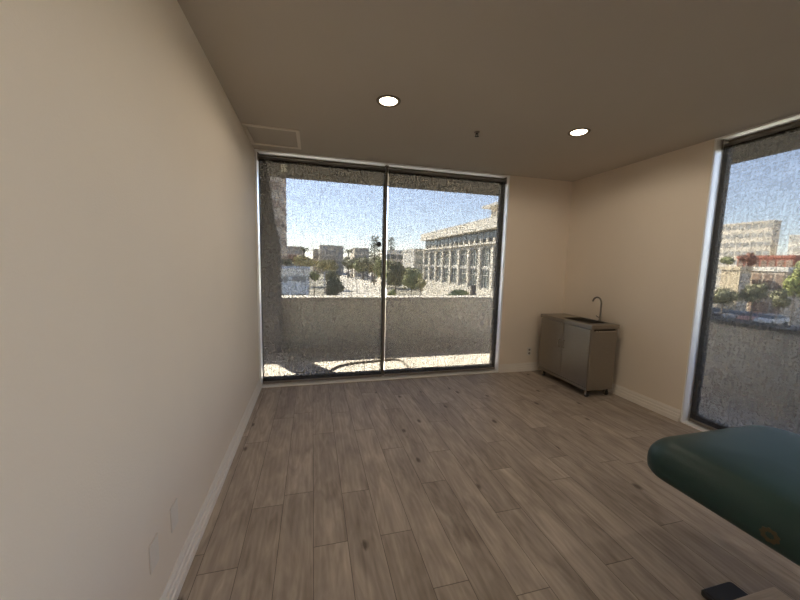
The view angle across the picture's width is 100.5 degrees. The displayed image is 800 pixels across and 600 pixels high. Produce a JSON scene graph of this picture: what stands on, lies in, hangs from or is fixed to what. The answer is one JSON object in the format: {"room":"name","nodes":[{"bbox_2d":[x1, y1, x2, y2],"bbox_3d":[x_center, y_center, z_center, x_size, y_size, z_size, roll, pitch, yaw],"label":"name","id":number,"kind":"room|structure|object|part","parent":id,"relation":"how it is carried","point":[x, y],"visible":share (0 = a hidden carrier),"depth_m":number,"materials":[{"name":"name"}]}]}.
{"room":"examination room","nodes":[
{"label":"examination room","id":0,"kind":"room"},
{"bbox_2d":[0,0,258,599],"bbox_3d":[-0.899,0.061,0.635,0.200,2.700,6.861,0,7,-15],"label":"wall","id":1,"kind":"structure","parent":0,"point":[129,345],"depth_m":1.05,"materials":[{"name":"paint"}]},
{"bbox_2d":[148,533,158,574],"bbox_3d":[-0.964,0.994,1.305,0.008,0.118,0.072,0,7,-15],"label":"wall plate","id":2,"kind":"object","parent":1,"relation":"attached to","point":[153,548],"visible":1,"depth_m":1.29,"materials":[{"name":"plastic"}]},
{"bbox_2d":[170,498,177,532],"bbox_3d":[-1.014,0.968,1.496,0.008,0.118,0.072,0,7,-15],"label":"wall plate","id":3,"kind":"object","parent":1,"relation":"attached to","point":[174,508],"visible":1,"depth_m":1.49,"materials":[{"name":"plastic"}]},
{"bbox_2d":[159,379,261,599],"bbox_3d":[-0.823,1.344,0.805,0.024,0.118,6.461,0,7,-15],"label":"baseboard","id":4,"kind":"structure","parent":1,"relation":"attached to","point":[175,582],"depth_m":1.87,"materials":[{"name":"paint"}]},
{"bbox_2d":[177,370,799,599],"bbox_3d":[1.167,1.454,1.342,4.546,0.120,6.861,0,7,-15],"label":"floor","id":5,"kind":"structure","parent":0,"point":[523,485],"depth_m":2.08,"materials":[{"name":"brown wood"}]},
{"bbox_2d":[538,297,619,396],"bbox_3d":[2.229,0.519,4.237,0.416,1.155,0.904,0,7,-15],"label":"base cabinet","id":6,"kind":"object","parent":5,"relation":"on","point":[579,351],"visible":1,"depth_m":3.97,"materials":[{"name":"metal"}]},
{"bbox_3d":[2.007,0.606,4.423,0.018,0.681,0.419,0,7,-15],"label":"door","id":7,"kind":"part","parent":6,"relation":"part of","materials":[{"name":"metal"}]},
{"bbox_3d":[2.054,0.992,4.261,0.012,0.034,0.849,0,7,-15],"label":"kick plate","id":8,"kind":"part","parent":6,"relation":"part of","materials":[{"name":"metal"}]},
{"bbox_3d":[2.114,0.653,4.017,0.018,0.681,0.418,0,7,-15],"label":"door","id":9,"kind":"part","parent":6,"relation":"part of","materials":[{"name":"metal"}]},
{"bbox_2d":[541,313,619,329],"bbox_3d":[2.246,0.261,4.226,0.387,0.045,0.877,0,7,-15],"label":"countertop","id":10,"kind":"structure","parent":6,"relation":"on","point":[560,317],"depth_m":4.01,"materials":[{"name":"stone"}]},
{"bbox_2d":[565,317,605,323],"bbox_3d":[2.282,0.271,4.114,0.289,0.042,0.434,0,7,-15],"label":"basin","id":11,"kind":"object","parent":10,"relation":"in","point":[579,319],"depth_m":4.20,"materials":[{"name":"metal"}]},
{"bbox_2d":[592,297,601,320],"bbox_3d":[2.434,0.107,4.103,0.059,0.297,0.133,0,7,-15],"label":"faucet","id":12,"kind":"object","parent":10,"relation":"on","point":[594,298],"depth_m":4.06,"materials":[{"name":"silver metal"}]},
{"bbox_2d":[647,425,799,565],"bbox_3d":[1.717,1.085,0.751,0.822,0.771,1.930,0,7,-15],"label":"massage table","id":13,"kind":"object","parent":5,"relation":"on","point":[748,476],"visible":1,"depth_m":1.27,"materials":[{"name":"green leather"}]},
{"bbox_2d":[701,582,747,599],"bbox_3d":[1.510,1.369,1.531,0.200,0.025,0.104,0,7,-15],"label":"foot pedal","id":14,"kind":"object","parent":5,"relation":"on","point":[727,590],"visible":0.84,"depth_m":1.54,"materials":[{"name":"black plastic"}]},
{"bbox_2d":[734,587,791,599],"bbox_3d":[1.424,1.344,1.398,0.555,0.100,0.072,0,7,-15],"label":"wooden step","id":15,"kind":"structure","parent":5,"relation":"on","point":[772,593],"depth_m":1.45,"materials":[{"name":"brown wood"}]},
{"bbox_2d":[177,0,799,181],"bbox_3d":[1.240,-1.413,1.025,4.546,0.250,6.861,0,7,-15],"label":"ceiling","id":16,"kind":"structure","parent":0,"point":[648,79],"depth_m":2.09,"materials":[{"name":"paint"}]},
{"bbox_2d":[241,123,300,149],"bbox_3d":[-1.232,-1.590,3.257,0.495,0.012,0.530,0,7,-15],"label":"ceiling access panel","id":17,"kind":"object","parent":16,"relation":"attached to","point":[262,135],"visible":1,"depth_m":3.23,"materials":[{"name":"paint"}]},
{"bbox_3d":[-1.232,-1.594,3.256,0.415,0.004,0.450,0,7,-15],"label":"door","id":18,"kind":"part","parent":17,"relation":"part of","materials":[{"name":"paint"}]},
{"bbox_2d":[376,95,400,106],"bbox_3d":[-0.086,-1.475,2.475,0.184,0.010,0.184,0,7,-15],"label":"recessed light","id":19,"kind":"object","parent":16,"relation":"in","point":[389,100],"visible":1,"depth_m":2.46,"materials":[{"name":"paint"}]},
{"bbox_2d":[567,128,590,135],"bbox_3d":[1.588,-1.486,2.952,0.184,0.010,0.184,0,7,-15],"label":"recessed light","id":20,"kind":"object","parent":16,"relation":"in","point":[579,131],"visible":1,"depth_m":2.94,"materials":[{"name":"paint"}]},
{"bbox_2d":[499,175,572,363],"bbox_3d":[1.983,-0.328,4.814,1.190,2.700,0.200,0,7,-15],"label":"wall","id":21,"kind":"structure","parent":0,"point":[538,208],"depth_m":4.67,"materials":[{"name":"paint"}]},
{"bbox_2d":[254,149,509,387],"bbox_3d":[-0.119,-0.320,4.263,3.156,2.700,0.197,0,7,-15],"label":"window","id":22,"kind":"structure","parent":21,"relation":"in","point":[386,174],"depth_m":4.17,"materials":[{"name":"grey metal"}]},
{"bbox_2d":[257,152,386,383],"bbox_3d":[-0.911,-0.322,4.036,1.461,2.654,0.072,0,7,-15],"label":"window pane","id":23,"kind":"object","parent":22,"relation":"attached to","point":[322,223],"visible":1,"depth_m":4.00,"materials":[{"name":"glass"}]},
{"bbox_2d":[384,165,506,375],"bbox_3d":[0.602,-0.328,4.434,1.631,2.654,0.072,0,7,-15],"label":"window pane","id":24,"kind":"object","parent":22,"relation":"attached to","point":[444,232],"visible":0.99,"depth_m":4.40,"materials":[{"name":"glass"}]},
{"bbox_2d":[499,362,540,372],"bbox_3d":[1.882,0.968,4.823,0.990,0.118,0.024,0,7,-15],"label":"baseboard","id":25,"kind":"structure","parent":21,"relation":"attached to","point":[532,366],"depth_m":4.77,"materials":[{"name":"paint"}]},
{"bbox_2d":[527,347,531,354],"bbox_3d":[1.866,0.742,4.800,0.072,0.118,0.010,0,7,-15],"label":"power outlet","id":26,"kind":"object","parent":21,"relation":"attached to","point":[529,349],"visible":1,"depth_m":4.80,"materials":[{"name":"plastic"}]},
{"bbox_2d":[562,139,714,416],"bbox_3d":[2.704,-0.222,4.019,0.200,2.700,1.716,0,7,-15],"label":"wall","id":27,"kind":"structure","parent":0,"point":[635,236],"depth_m":3.67,"materials":[{"name":"paint"}]},
{"bbox_2d":[608,383,680,421],"bbox_3d":[2.563,1.061,4.133,0.024,0.118,1.716,0,7,-15],"label":"baseboard","id":28,"kind":"structure","parent":27,"relation":"attached to","point":[670,412],"depth_m":3.62,"materials":[{"name":"paint"}]},
{"bbox_2d":[680,113,799,431],"bbox_3d":[3.276,0.032,1.853,0.197,2.700,2.795,0,7,-15],"label":"window","id":29,"kind":"structure","parent":27,"relation":"in","point":[798,121],"depth_m":3.13,"materials":[{"name":"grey metal"}]},
{"bbox_2d":[689,123,799,434],"bbox_3d":[3.087,-0.053,2.510,0.072,2.654,1.351,0,7,-15],"label":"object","id":30,"kind":"structure","parent":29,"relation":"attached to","point":[747,372],"depth_m":2.81,"materials":[{"name":"glass"}]}
]}

